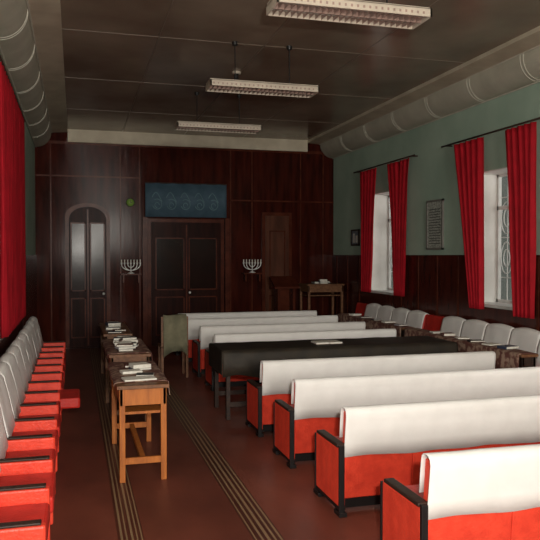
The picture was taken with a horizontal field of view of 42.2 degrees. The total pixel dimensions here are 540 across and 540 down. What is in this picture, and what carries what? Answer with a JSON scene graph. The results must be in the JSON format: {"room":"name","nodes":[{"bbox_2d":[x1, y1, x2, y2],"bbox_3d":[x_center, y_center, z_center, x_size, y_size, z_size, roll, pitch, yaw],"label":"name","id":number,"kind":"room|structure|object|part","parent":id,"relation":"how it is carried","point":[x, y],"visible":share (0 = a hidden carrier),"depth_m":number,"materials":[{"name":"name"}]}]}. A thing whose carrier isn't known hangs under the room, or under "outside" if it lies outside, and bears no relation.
{"room":"house of worship","nodes":[
{"label":"house of worship","id":0,"kind":"room"},
{"bbox_2d":[0,54,35,254],"bbox_3d":[-1.691,-0.357,2.636,0.400,4.200,22.000,0,1,-16],"label":"wall","id":1,"kind":"structure","parent":0,"point":[29,145],"depth_m":11.67,"materials":[{"name":"green paint"}]},
{"bbox_2d":[0,55,24,121],"bbox_3d":[-2.800,-1.887,7.538,0.112,0.024,3.100,0,1,-16],"label":"curtain rod","id":2,"kind":"object","parent":1,"relation":"attached to","point":[1,60],"depth_m":6.67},
{"bbox_2d":[0,62,25,337],"bbox_3d":[-2.739,-0.636,7.502,0.075,2.450,2.750,0,1,-16],"label":"curtain","id":3,"kind":"object","parent":2,"relation":"hanging from","point":[12,127],"visible":1,"depth_m":6.88,"materials":[{"name":"red fabric"}]},
{"bbox_2d":[0,255,36,357],"bbox_3d":[-1.487,0.842,2.719,0.025,1.800,22.000,0,1,-16],"label":"trim","id":4,"kind":"structure","parent":1,"relation":"attached to","point":[31,260],"depth_m":10.86,"materials":[{"name":"brown wood"}]},
{"bbox_2d":[0,0,50,146],"bbox_3d":[-1.354,-2.248,2.689,0.300,0.280,22.000,0,1,-16],"label":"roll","id":5,"kind":"object","parent":1,"relation":"attached to","point":[17,50],"visible":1,"depth_m":7.75,"materials":[{"name":"paint"}]},
{"bbox_2d":[2,9,48,137],"bbox_3d":[-2.135,-2.307,5.539,0.285,0.286,13.919,0,1,-16],"label":"ribs","id":6,"kind":"object","parent":5,"relation":"attached to","point":[27,9],"visible":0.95,"depth_m":7.80,"materials":[{"name":"paint"}]},
{"bbox_2d":[0,0,51,146],"bbox_3d":[-1.340,-2.246,2.693,0.310,0.305,22.000,0,1,-16],"label":"beads","id":7,"kind":"object","parent":5,"relation":"attached to","point":[27,3],"visible":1,"depth_m":8.34,"materials":[{"name":"paint"}]},
{"bbox_2d":[35,132,333,341],"bbox_3d":[-1.578,-0.604,14.188,6.820,4.200,0.200,0,1,-16],"label":"wall","id":8,"kind":"structure","parent":0,"point":[276,176],"depth_m":13.85,"materials":[{"name":"brown wood"}]},
{"bbox_2d":[126,198,134,206],"bbox_3d":[-2.740,-1.324,13.725,0.170,0.170,0.038,0,1,-16],"label":"wall clock","id":9,"kind":"object","parent":8,"relation":"attached to","point":[130,202],"visible":1,"depth_m":13.71,"materials":[{"name":"green metal"}]},
{"bbox_2d":[120,273,141,282],"bbox_3d":[-2.713,0.157,13.659,0.400,0.180,0.240,0,1,-16],"label":"wall shelf","id":10,"kind":"object","parent":8,"relation":"attached to","point":[122,274],"visible":1,"depth_m":13.63,"materials":[{"name":"brown wood"}]},
{"bbox_2d":[121,260,140,273],"bbox_3d":[-2.713,-0.068,13.654,0.404,0.270,0.140,0,1,-16],"label":"menorah","id":11,"kind":"object","parent":10,"relation":"on","point":[130,270],"visible":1,"depth_m":13.64,"materials":[{"name":"silver metal"}]},
{"bbox_2d":[35,140,333,340],"bbox_3d":[-1.549,-0.552,14.086,6.020,3.860,0.014,0,1,-16],"label":"trim","id":12,"kind":"structure","parent":8,"relation":"attached to","point":[50,142],"depth_m":14.13,"materials":[{"name":"brown wood"}]},
{"bbox_2d":[145,182,226,217],"bbox_3d":[-1.674,-1.388,13.957,1.640,0.677,0.161,0,1,-16],"label":"banner","id":13,"kind":"object","parent":8,"relation":"attached to","point":[162,199],"visible":1,"depth_m":13.88,"materials":[{"name":"fabric"}]},
{"bbox_3d":[-1.658,-1.713,13.892,1.640,0.024,0.024,0,1,-16],"label":"hanging rod","id":14,"kind":"part","parent":13,"relation":"part of","materials":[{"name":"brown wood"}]},
{"bbox_2d":[68,129,307,151],"bbox_3d":[-1.543,-2.581,14.020,4.820,0.240,0.060,0,1,-16],"label":"band","id":15,"kind":"object","parent":8,"relation":"attached to","point":[74,135],"visible":0.86,"depth_m":13.95,"materials":[{"name":"paint"}]},
{"bbox_2d":[241,272,262,281],"bbox_3d":[-0.363,0.143,14.314,0.400,0.180,0.240,0,1,-16],"label":"wall shelf","id":16,"kind":"object","parent":8,"relation":"attached to","point":[257,273],"visible":1,"depth_m":14.29,"materials":[{"name":"brown wood"}]},
{"bbox_2d":[243,259,261,272],"bbox_3d":[-0.363,-0.082,14.309,0.404,0.270,0.140,0,1,-16],"label":"menorah","id":17,"kind":"object","parent":16,"relation":"on","point":[252,266],"visible":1,"depth_m":14.30,"materials":[{"name":"silver metal"}]},
{"bbox_2d":[265,216,288,310],"bbox_3d":[0.148,0.184,14.531,0.500,2.610,0.015,0,1,-16],"label":"leaf","id":18,"kind":"object","parent":8,"relation":"attached to","point":[272,223],"visible":0.43,"depth_m":14.50,"materials":[{"name":"brown wood"}]},
{"bbox_2d":[269,231,284,310],"bbox_3d":[0.152,0.236,14.519,0.340,2.105,0.013,0,1,-16],"label":"trim","id":19,"kind":"structure","parent":8,"relation":"attached to","point":[269,231],"depth_m":14.47,"materials":[{"name":"brown wood"}]},
{"bbox_2d":[262,212,291,311],"bbox_3d":[0.141,0.148,14.557,0.640,2.680,0.040,0,1,-16],"label":"door frame","id":20,"kind":"structure","parent":8,"relation":"attached to","point":[264,214],"depth_m":14.47,"materials":[{"name":"brown wood"}]},
{"bbox_2d":[50,346,379,539],"bbox_3d":[1.401,1.774,3.543,6.820,0.100,22.400,0,1,-16],"label":"floor","id":21,"kind":"structure","parent":0,"point":[224,481],"depth_m":5.64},
{"bbox_2d":[0,316,79,539],"bbox_3d":[-2.026,1.197,6.184,0.682,0.941,8.310,0,1,-16],"label":"theater seats","id":22,"kind":"object","parent":21,"relation":"on","point":[33,395],"visible":1,"depth_m":5.14,"materials":[{"name":"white fabric"}]},
{"bbox_3d":[-1.813,0.985,4.526,0.195,0.444,0.549,0,1,-16],"label":"seat","id":23,"kind":"part","parent":22,"relation":"part of","materials":[{"name":"white fabric"}]},
{"bbox_3d":[-1.961,0.977,5.056,0.202,0.451,0.549,0,1,-16],"label":"seat","id":24,"kind":"part","parent":22,"relation":"part of","materials":[{"name":"white fabric"}]},
{"bbox_3d":[-2.109,0.968,5.585,0.200,0.447,0.549,0,1,-16],"label":"seat","id":25,"kind":"part","parent":22,"relation":"part of","materials":[{"name":"white fabric"}]},
{"bbox_3d":[-2.256,0.951,6.115,0.200,0.442,0.549,0,1,-16],"label":"seat","id":26,"kind":"part","parent":22,"relation":"part of","materials":[{"name":"white fabric"}]},
{"bbox_3d":[-2.404,0.941,6.644,0.197,0.441,0.549,0,1,-16],"label":"seat","id":27,"kind":"part","parent":22,"relation":"part of","materials":[{"name":"white fabric"}]},
{"bbox_3d":[-2.553,0.929,7.174,0.194,0.443,0.549,0,1,-16],"label":"seat","id":28,"kind":"part","parent":22,"relation":"part of","materials":[{"name":"white fabric"}]},
{"bbox_3d":[-2.698,0.923,7.704,0.199,0.451,0.549,0,1,-16],"label":"seat","id":29,"kind":"part","parent":22,"relation":"part of","materials":[{"name":"white fabric"}]},
{"bbox_3d":[-2.846,0.910,8.234,0.197,0.448,0.549,0,1,-16],"label":"seat","id":30,"kind":"part","parent":22,"relation":"part of","materials":[{"name":"white fabric"}]},
{"bbox_3d":[-2.992,0.901,8.764,0.197,0.451,0.549,0,1,-16],"label":"seat","id":31,"kind":"part","parent":22,"relation":"part of","materials":[{"name":"white fabric"}]},
{"bbox_3d":[-3.142,0.885,9.293,0.197,0.447,0.549,0,1,-16],"label":"seat","id":32,"kind":"part","parent":22,"relation":"part of","materials":[{"name":"white fabric"}]},
{"bbox_3d":[-3.288,0.878,9.823,0.197,0.454,0.549,0,1,-16],"label":"seat","id":33,"kind":"part","parent":22,"relation":"part of","materials":[{"name":"white fabric"}]},
{"bbox_2d":[65,203,109,348],"bbox_3d":[-3.510,0.111,13.500,0.840,2.800,0.115,0,1,-16],"label":"arched door","id":34,"kind":"structure","parent":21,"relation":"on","point":[87,225],"depth_m":13.49,"materials":[{"name":"brown wood"}]},
{"bbox_2d":[99,322,131,392],"bbox_3d":[-2.195,1.203,9.901,0.370,0.770,1.600,0,1,-16],"label":"wooden desk","id":35,"kind":"object","parent":21,"relation":"on","point":[104,333],"visible":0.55,"depth_m":9.75,"materials":[{"name":"brown wood"}]},
{"bbox_2d":[105,322,125,332],"bbox_3d":[-2.173,0.782,9.804,0.256,0.075,1.156,0,1,-16],"label":"pile","id":36,"kind":"object","parent":35,"relation":"on","point":[115,327],"visible":1,"depth_m":9.64,"materials":[{"name":"paper"}]},
{"bbox_2d":[102,338,152,428],"bbox_3d":[-1.631,1.240,7.931,0.477,0.781,1.400,0,1,-16],"label":"wooden desk","id":37,"kind":"object","parent":21,"relation":"on","point":[141,352],"visible":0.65,"depth_m":7.41,"materials":[{"name":"brown wood"}]},
{"bbox_2d":[113,335,138,351],"bbox_3d":[-1.624,0.807,7.870,0.280,0.085,1.003,0,1,-16],"label":"pile","id":38,"kind":"object","parent":37,"relation":"on","point":[122,342],"visible":1,"depth_m":7.66,"materials":[{"name":"paper"}]},
{"bbox_2d":[108,361,169,482],"bbox_3d":[-1.168,1.278,6.155,0.456,0.781,1.270,0,1,-16],"label":"wooden desk","id":39,"kind":"object","parent":21,"relation":"on","point":[134,397],"visible":0.8,"depth_m":5.61,"materials":[{"name":"brown wood"}]},
{"bbox_2d":[120,362,156,381],"bbox_3d":[-1.156,0.863,6.049,0.286,0.051,0.827,0,1,-16],"label":"pile","id":40,"kind":"object","parent":39,"relation":"on","point":[137,368],"visible":1,"depth_m":5.99,"materials":[{"name":"paper"}]},
{"bbox_2d":[125,404,159,414],"bbox_3d":[-1.172,1.129,6.151,0.310,0.020,1.130,0,1,-16],"label":"shelf","id":41,"kind":"object","parent":39,"relation":"attached to","point":[151,408],"depth_m":5.67,"materials":[{"name":"orange wood"}]},
{"bbox_2d":[158,314,187,377],"bbox_3d":[-1.436,1.109,10.388,0.405,0.937,0.485,0,1,-16],"label":"wooden chair","id":42,"kind":"object","parent":21,"relation":"on","point":[174,328],"visible":1,"depth_m":10.19,"materials":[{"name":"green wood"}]},
{"bbox_2d":[147,218,223,345],"bbox_3d":[-1.670,0.240,14.015,1.540,2.520,0.115,0,1,-16],"label":"double door","id":43,"kind":"structure","parent":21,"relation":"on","point":[185,257],"depth_m":13.99,"materials":[{"name":"brown wood"}]},
{"bbox_2d":[142,217,229,346],"bbox_3d":[-1.670,0.230,14.014,1.740,2.540,0.120,0,1,-16],"label":"columns","id":44,"kind":"structure","parent":43,"relation":"attached to","point":[144,219],"depth_m":13.78,"materials":[{"name":"brown wood"}]},
{"bbox_3d":[-1.669,0.275,14.012,1.240,2.350,0.013,0,1,-16],"label":"panel moulding","id":45,"kind":"part","parent":43,"relation":"part of","materials":[{"name":"brown wood"}]},
{"bbox_2d":[175,310,316,355],"bbox_3d":[-0.448,1.143,13.152,2.720,0.751,0.554,0,1,-16],"label":"pew","id":46,"kind":"object","parent":21,"relation":"on","point":[308,312],"visible":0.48,"depth_m":12.88,"materials":[{"name":"white fabric"}]},
{"bbox_2d":[181,315,337,364],"bbox_3d":[-0.153,1.166,12.092,2.720,0.751,0.554,0,1,-16],"label":"pew","id":47,"kind":"object","parent":21,"relation":"on","point":[194,325],"visible":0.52,"depth_m":11.73,"materials":[{"name":"red fabric"}]},
{"bbox_3d":[-0.103,1.138,11.911,2.588,0.615,0.127,0,1,-16],"label":"backrest","id":48,"kind":"part","parent":47,"relation":"part of","materials":[{"name":"red plastic"}]},
{"bbox_2d":[192,321,365,376],"bbox_3d":[0.169,1.190,10.936,2.720,0.751,0.554,0,1,-16],"label":"pew","id":49,"kind":"object","parent":21,"relation":"on","point":[206,334],"visible":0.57,"depth_m":10.56,"materials":[{"name":"red fabric"}]},
{"bbox_3d":[0.165,1.321,10.940,2.706,0.490,0.550,0,1,-16],"label":"metal frame","id":50,"kind":"part","parent":49,"relation":"part of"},
{"bbox_3d":[0.219,1.162,10.756,2.588,0.615,0.127,0,1,-16],"label":"backrest","id":51,"kind":"part","parent":49,"relation":"part of","materials":[{"name":"red fabric"}]},
{"bbox_2d":[269,276,299,310],"bbox_3d":[0.292,0.814,14.064,0.520,1.370,0.400,0,1,-16],"label":"lectern","id":52,"kind":"object","parent":21,"relation":"on","point":[284,286],"visible":0.41,"depth_m":14.06,"materials":[{"name":"brown wood"}]},
{"bbox_2d":[204,329,396,390],"bbox_3d":[0.464,1.213,9.877,2.720,0.751,0.554,0,1,-16],"label":"pew","id":53,"kind":"object","parent":21,"relation":"on","point":[235,380],"visible":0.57,"depth_m":9.52,"materials":[{"name":"red fabric"}]},
{"bbox_3d":[0.461,1.344,9.881,2.706,0.490,0.550,0,1,-16],"label":"metal frame","id":54,"kind":"part","parent":53,"relation":"part of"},
{"bbox_3d":[0.514,1.185,9.696,2.588,0.615,0.127,0,1,-16],"label":"backrest","id":55,"kind":"part","parent":53,"relation":"part of","materials":[{"name":"red plastic"}]},
{"bbox_3d":[0.463,1.409,9.886,2.600,0.360,0.365,0,1,-16],"label":"under frame","id":56,"kind":"part","parent":53,"relation":"part of","materials":[{"name":"black metal"}]},
{"bbox_2d":[298,283,343,314],"bbox_3d":[1.038,0.885,14.222,0.780,1.220,0.600,0,1,-16],"label":"table","id":57,"kind":"object","parent":21,"relation":"on","point":[305,287],"visible":0.6,"depth_m":14.01,"materials":[{"name":"brown wood"}]},
{"bbox_2d":[311,279,329,283],"bbox_3d":[1.056,0.228,14.209,0.444,0.086,0.432,0,1,-16],"label":"pile","id":58,"kind":"object","parent":57,"relation":"on","point":[321,281],"visible":1,"depth_m":14.03,"materials":[{"name":"paper"}]},
{"bbox_2d":[302,294,339,295],"bbox_3d":[1.038,0.506,14.213,0.680,0.020,0.460,0,1,-16],"label":"shelf","id":59,"kind":"object","parent":57,"relation":"attached to","point":[302,294],"depth_m":14.10,"materials":[{"name":"brown wood"}]},
{"bbox_2d":[209,336,457,419],"bbox_3d":[0.753,1.241,8.322,2.860,0.762,0.810,0,1,-16],"label":"table","id":60,"kind":"object","parent":21,"relation":"on","point":[237,358],"visible":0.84,"depth_m":7.98,"materials":[{"name":"black wood"}]},
{"bbox_2d":[310,340,342,344],"bbox_3d":[0.666,0.851,8.251,0.330,0.021,0.210,0,1,-16],"label":"open book","id":61,"kind":"object","parent":60,"relation":"on","point":[319,342],"visible":1,"depth_m":8.19,"materials":[{"name":"paper"}]},
{"bbox_2d":[245,351,495,436],"bbox_3d":[1.119,1.263,7.527,2.720,0.751,0.554,0,1,-16],"label":"pew","id":62,"kind":"object","parent":21,"relation":"on","point":[276,376],"visible":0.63,"depth_m":7.15,"materials":[{"name":"red fabric"}]},
{"bbox_3d":[1.115,1.394,7.531,2.706,0.490,0.550,0,1,-16],"label":"metal frame","id":63,"kind":"part","parent":62,"relation":"part of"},
{"bbox_3d":[1.118,1.459,7.536,2.600,0.360,0.365,0,1,-16],"label":"under frame","id":64,"kind":"part","parent":62,"relation":"part of","materials":[{"name":"black wood"}]},
{"bbox_3d":[1.169,1.235,7.346,2.588,0.615,0.127,0,1,-16],"label":"backrest","id":65,"kind":"part","parent":62,"relation":"part of","materials":[{"name":"red plastic"}]},
{"bbox_2d":[337,313,414,336],"bbox_3d":[1.642,1.175,11.203,0.252,0.770,2.550,0,1,-16],"label":"wooden desk","id":66,"kind":"object","parent":21,"relation":"on","point":[342,317],"visible":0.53,"depth_m":10.94,"materials":[{"name":"brown wood"}]},
{"bbox_2d":[349,313,407,325],"bbox_3d":[1.686,0.777,11.079,0.200,0.028,1.919,0,1,-16],"label":"pile","id":67,"kind":"object","parent":66,"relation":"on","point":[353,314],"visible":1,"depth_m":11.02,"materials":[{"name":"paper"}]},
{"bbox_2d":[273,367,539,468],"bbox_3d":[1.403,1.285,6.506,2.720,0.751,0.554,0,1,-16],"label":"pew","id":68,"kind":"object","parent":21,"relation":"on","point":[318,403],"visible":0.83,"depth_m":6.11,"materials":[{"name":"red fabric"}]},
{"bbox_3d":[1.400,1.416,6.510,2.706,0.490,0.550,0,1,-16],"label":"metal frame","id":69,"kind":"part","parent":68,"relation":"part of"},
{"bbox_3d":[1.402,1.481,6.515,2.600,0.360,0.365,0,1,-16],"label":"under frame","id":70,"kind":"part","parent":68,"relation":"part of","materials":[{"name":"black metal"}]},
{"bbox_3d":[1.454,1.257,6.325,2.588,0.615,0.127,0,1,-16],"label":"backrest","id":71,"kind":"part","parent":68,"relation":"part of","materials":[{"name":"red plastic"}]},
{"bbox_2d":[313,395,539,517],"bbox_3d":[1.709,1.309,5.408,2.720,0.751,0.554,0,1,-16],"label":"pew","id":72,"kind":"object","parent":21,"relation":"on","point":[374,443],"visible":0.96,"depth_m":4.97,"materials":[{"name":"red fabric"}]},
{"bbox_3d":[1.706,1.439,5.412,2.706,0.490,0.550,0,1,-16],"label":"metal frame","id":73,"kind":"part","parent":72,"relation":"part of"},
{"bbox_3d":[1.708,1.504,5.417,2.600,0.360,0.365,0,1,-16],"label":"under frame","id":74,"kind":"part","parent":72,"relation":"part of","materials":[{"name":"black wood"}]},
{"bbox_3d":[1.759,1.281,5.228,2.588,0.615,0.127,0,1,-16],"label":"backrest","id":75,"kind":"part","parent":72,"relation":"part of","materials":[{"name":"red plastic"}]},
{"bbox_2d":[355,303,539,366],"bbox_3d":[2.571,1.131,9.281,0.521,0.941,8.310,0,1,-16],"label":"theater seats","id":76,"kind":"object","parent":21,"relation":"on","point":[527,339],"visible":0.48,"depth_m":9.58,"materials":[{"name":"white fabric"}]},
{"bbox_3d":[1.838,0.817,12.496,0.197,0.447,0.549,0,1,-16],"label":"seat","id":77,"kind":"part","parent":76,"relation":"part of","materials":[{"name":"white fabric"}]},
{"bbox_3d":[1.986,0.827,11.967,0.195,0.439,0.549,0,1,-16],"label":"seat","id":78,"kind":"part","parent":76,"relation":"part of","materials":[{"name":"white fabric"}]},
{"bbox_3d":[2.133,0.841,11.437,0.198,0.446,0.549,0,1,-16],"label":"seat","id":79,"kind":"part","parent":76,"relation":"part of","materials":[{"name":"white fabric"}]},
{"bbox_3d":[2.281,0.848,10.907,0.195,0.444,0.549,0,1,-16],"label":"seat","id":80,"kind":"part","parent":76,"relation":"part of","materials":[{"name":"white fabric"}]},
{"bbox_3d":[2.577,0.876,9.848,0.200,0.447,0.549,0,1,-16],"label":"seat","id":81,"kind":"part","parent":76,"relation":"part of","materials":[{"name":"white fabric"}]},
{"bbox_3d":[2.723,0.882,9.318,0.200,0.442,0.549,0,1,-16],"label":"seat","id":82,"kind":"part","parent":76,"relation":"part of","materials":[{"name":"white fabric"}]},
{"bbox_3d":[2.871,0.895,8.788,0.197,0.441,0.549,0,1,-16],"label":"seat","id":83,"kind":"part","parent":76,"relation":"part of","materials":[{"name":"white fabric"}]},
{"bbox_3d":[3.020,0.906,8.259,0.194,0.443,0.549,0,1,-16],"label":"seat","id":84,"kind":"part","parent":76,"relation":"part of","materials":[{"name":"white fabric"}]},
{"bbox_3d":[3.165,0.923,7.729,0.199,0.451,0.549,0,1,-16],"label":"seat","id":85,"kind":"part","parent":76,"relation":"part of","materials":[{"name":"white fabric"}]},
{"bbox_2d":[380,444,539,539],"bbox_3d":[2.026,1.333,4.272,2.720,0.751,0.554,0,1,-16],"label":"pew","id":86,"kind":"object","parent":21,"relation":"on","point":[493,493],"visible":1,"depth_m":3.78,"materials":[{"name":"red fabric"}]},
{"bbox_3d":[2.022,1.464,4.276,2.706,0.490,0.550,0,1,-16],"label":"metal frame","id":87,"kind":"part","parent":86,"relation":"part of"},
{"bbox_3d":[2.076,1.305,4.091,2.588,0.615,0.127,0,1,-16],"label":"backrest","id":88,"kind":"part","parent":86,"relation":"part of","materials":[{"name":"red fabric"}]},
{"bbox_2d":[404,328,538,368],"bbox_3d":[2.360,1.230,8.627,0.252,0.770,2.700,0,1,-16],"label":"wooden desk","id":89,"kind":"object","parent":21,"relation":"on","point":[509,358],"visible":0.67,"depth_m":7.70,"materials":[{"name":"brown wood"}]},
{"bbox_2d":[429,331,518,349],"bbox_3d":[2.409,0.829,8.472,0.206,0.035,1.748,0,1,-16],"label":"pile","id":90,"kind":"object","parent":89,"relation":"on","point":[499,345],"visible":1,"depth_m":8.27,"materials":[{"name":"paper"}]},
{"bbox_2d":[232,71,240,79],"bbox_3d":[-0.440,-2.546,9.168,0.120,0.099,0.120,0,1,-16],"label":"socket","id":91,"kind":"object","parent":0,"point":[238,73],"depth_m":9.14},
{"bbox_2d":[63,0,464,136],"bbox_3d":[1.409,-2.472,3.423,4.820,0.003,21.940,0,1,-16],"label":"trim","id":92,"kind":"structure","parent":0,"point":[141,82],"depth_m":8.51,"materials":[{"name":"paint"}]},
{"bbox_2d":[60,0,539,139],"bbox_3d":[1.401,-2.525,3.451,6.820,0.100,22.400,0,1,-16],"label":"ceiling","id":93,"kind":"structure","parent":0,"point":[459,31],"depth_m":8.46,"materials":[{"name":"paint"}]},
{"bbox_2d":[28,0,67,132],"bbox_3d":[-1.210,-2.424,2.726,0.600,0.070,22.000,0,1,-16],"label":"soffit band","id":94,"kind":"object","parent":93,"relation":"attached to","point":[45,14],"visible":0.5,"depth_m":8.19,"materials":[{"name":"paint"}]},
{"bbox_2d":[175,92,261,133],"bbox_3d":[-0.770,-2.353,10.429,1.260,0.539,0.322,0,1,-16],"label":"fluorescent light fixture","id":95,"kind":"object","parent":93,"relation":"hanging from","point":[179,125],"visible":1,"depth_m":10.36,"materials":[{"name":"metal"}]},
{"bbox_2d":[205,41,318,97],"bbox_3d":[-0.085,-2.301,7.973,1.260,0.539,0.322,0,1,-16],"label":"fluorescent light fixture","id":96,"kind":"object","parent":93,"relation":"hanging from","point":[213,84],"visible":1,"depth_m":7.91,"materials":[{"name":"metal"}]},
{"bbox_2d":[266,0,431,29],"bbox_3d":[0.618,-2.247,5.449,1.260,0.539,0.322,0,1,-16],"label":"fluorescent light fixture","id":97,"kind":"object","parent":93,"relation":"hanging from","point":[360,12],"visible":1,"depth_m":5.42,"materials":[{"name":"metal"}]},
{"bbox_2d":[308,26,539,143],"bbox_3d":[4.011,-2.455,4.180,0.600,0.070,22.000,0,1,-16],"label":"soffit band","id":98,"kind":"object","parent":93,"relation":"attached to","point":[530,39],"visible":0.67,"depth_m":9.43,"materials":[{"name":"paint"}]},
{"bbox_2d":[333,82,539,254],"bbox_3d":[4.493,-0.394,4.359,0.400,4.200,22.000,0,1,-16],"label":"wall","id":99,"kind":"structure","parent":0,"point":[432,175],"depth_m":10.74,"materials":[{"name":"green paint"}]},
{"bbox_2d":[351,229,359,245],"bbox_3d":[1.670,-0.633,13.690,0.030,0.320,0.400,0,1,-16],"label":"framed picture","id":100,"kind":"object","parent":99,"relation":"attached to","point":[355,234],"visible":1,"depth_m":13.67,"materials":[{"name":"brown wood"}]},
{"bbox_2d":[352,231,357,243],"bbox_3d":[1.672,-0.633,13.691,0.015,0.260,0.340,0,1,-16],"label":"print","id":101,"kind":"object","parent":100,"relation":"attached to","point":[354,233],"depth_m":13.69},
{"bbox_2d":[371,191,388,289],"bbox_3d":[2.243,-0.496,12.436,0.400,1.780,1.270,0,1,-16],"label":"lining","id":102,"kind":"object","parent":99,"relation":"attached to","point":[380,226],"visible":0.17,"depth_m":13.03,"materials":[{"name":"white paint"}]},
{"bbox_2d":[371,290,392,294],"bbox_3d":[2.219,0.403,12.448,0.450,0.040,1.270,0,1,-16],"label":"sill","id":103,"kind":"structure","parent":99,"relation":"attached to","point":[388,292],"depth_m":12.49,"materials":[{"name":"white paint"}]},
{"bbox_2d":[353,154,417,172],"bbox_3d":[2.001,-1.849,12.303,0.122,0.024,2.500,0,1,-16],"label":"curtain rod","id":104,"kind":"object","parent":99,"relation":"attached to","point":[413,155],"visible":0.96,"depth_m":12.02,"materials":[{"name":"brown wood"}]},
{"bbox_2d":[360,168,376,291],"bbox_3d":[1.798,-0.716,12.866,0.076,2.240,0.752,0,1,-16],"label":"curtain","id":105,"kind":"object","parent":104,"relation":"hanging from","point":[368,177],"visible":1,"depth_m":12.85,"materials":[{"name":"red fabric"}]},
{"bbox_2d":[387,158,408,296],"bbox_3d":[2.137,-0.690,11.654,0.073,2.241,0.831,0,1,-16],"label":"curtain","id":106,"kind":"object","parent":104,"relation":"hanging from","point":[397,171],"visible":1,"depth_m":11.59,"materials":[{"name":"red fabric"}]},
{"bbox_2d":[388,195,392,289],"bbox_3d":[2.388,-0.497,12.476,0.040,1.780,1.270,0,1,-16],"label":"frame","id":107,"kind":"object","parent":99,"relation":"attached to","point":[389,212],"visible":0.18,"depth_m":13.04,"materials":[{"name":"white paint"}]},
{"bbox_2d":[320,46,539,157],"bbox_3d":[4.156,-2.281,4.224,0.300,0.280,22.000,0,1,-16],"label":"air duct","id":108,"kind":"object","parent":99,"relation":"attached to","point":[508,76],"visible":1,"depth_m":9.88,"materials":[{"name":"metal"}]},
{"bbox_2d":[319,45,539,158],"bbox_3d":[4.142,-2.278,4.220,0.310,0.305,22.000,0,1,-16],"label":"beads","id":109,"kind":"object","parent":108,"relation":"attached to","point":[538,45],"visible":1,"depth_m":9.96,"materials":[{"name":"paint"}]},
{"bbox_2d":[340,59,537,150],"bbox_3d":[3.351,-2.340,7.067,0.285,0.286,13.919,0,1,-16],"label":"ribs","id":110,"kind":"object","parent":108,"relation":"attached to","point":[523,59],"visible":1,"depth_m":9.36,"materials":[{"name":"paint"}]},
{"bbox_2d":[426,199,443,249],"bbox_3d":[2.512,-0.689,10.663,0.030,0.760,0.500,0,1,-16],"label":"framed document","id":111,"kind":"object","parent":99,"relation":"attached to","point":[434,209],"visible":1,"depth_m":10.64,"materials":[{"name":"grey paper"}]},
{"bbox_2d":[428,201,440,247],"bbox_3d":[2.515,-0.689,10.664,0.015,0.700,0.440,0,1,-16],"label":"print","id":112,"kind":"object","parent":111,"relation":"attached to","point":[434,207],"depth_m":10.66},
{"bbox_2d":[332,255,539,330],"bbox_3d":[4.288,0.807,4.327,0.025,1.800,22.000,0,1,-16],"label":"wainscoting","id":113,"kind":"structure","parent":99,"relation":"attached to","point":[447,264],"depth_m":10.85,"materials":[{"name":"brown wood"}]},
{"bbox_2d":[336,256,538,330],"bbox_3d":[2.925,0.664,9.156,0.010,1.680,11.440,0,1,-16],"label":"trim","id":114,"kind":"structure","parent":99,"relation":"attached to","point":[537,258],"depth_m":10.57,"materials":[{"name":"brown wood"}]},
{"bbox_2d":[441,117,539,147],"bbox_3d":[2.887,-1.781,9.125,0.122,0.024,2.400,0,1,-16],"label":"curtain rod","id":115,"kind":"object","parent":99,"relation":"attached to","point":[534,119],"visible":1,"depth_m":9.02,"materials":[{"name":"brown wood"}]},
{"bbox_2d":[454,137,483,308],"bbox_3d":[2.713,-0.626,9.608,0.077,2.281,0.764,0,1,-16],"label":"curtain","id":116,"kind":"object","parent":115,"relation":"hanging from","point":[469,155],"visible":1,"depth_m":9.44,"materials":[{"name":"red fabric"}]},
{"bbox_2d":[505,121,536,318],"bbox_3d":[3.013,-0.587,8.499,0.078,2.310,0.623,0,1,-16],"label":"curtain","id":117,"kind":"object","parent":115,"relation":"hanging from","point":[521,141],"visible":1,"depth_m":8.40,"materials":[{"name":"red fabric"}]},
{"bbox_2d":[484,167,506,301],"bbox_3d":[3.186,-0.424,9.050,0.400,1.780,1.300,0,1,-16],"label":"lining","id":118,"kind":"object","parent":99,"relation":"attached to","point":[490,177],"visible":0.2,"depth_m":9.67,"materials":[{"name":"white paint"}]},
{"bbox_2d":[484,302,512,309],"bbox_3d":[3.162,0.476,9.063,0.450,0.040,1.300,0,1,-16],"label":"sill","id":119,"kind":"structure","parent":99,"relation":"attached to","point":[508,306],"depth_m":9.19,"materials":[{"name":"white paint"}]},
{"bbox_2d":[496,173,511,303],"bbox_3d":[3.331,-0.425,9.091,0.040,1.780,1.300,0,1,-16],"label":"frame","id":120,"kind":"object","parent":99,"relation":"attached to","point":[499,207],"visible":0.34,"depth_m":9.67,"materials":[{"name":"white paint"}]},
{"bbox_2d":[500,176,510,299],"bbox_3d":[3.369,-0.420,9.101,0.014,1.750,1.274,0,1,-16],"label":"window grille","id":121,"kind":"object","parent":99,"relation":"in","point":[507,233],"visible":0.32,"depth_m":9.57,"materials":[{"name":"white metal"}]}
]}

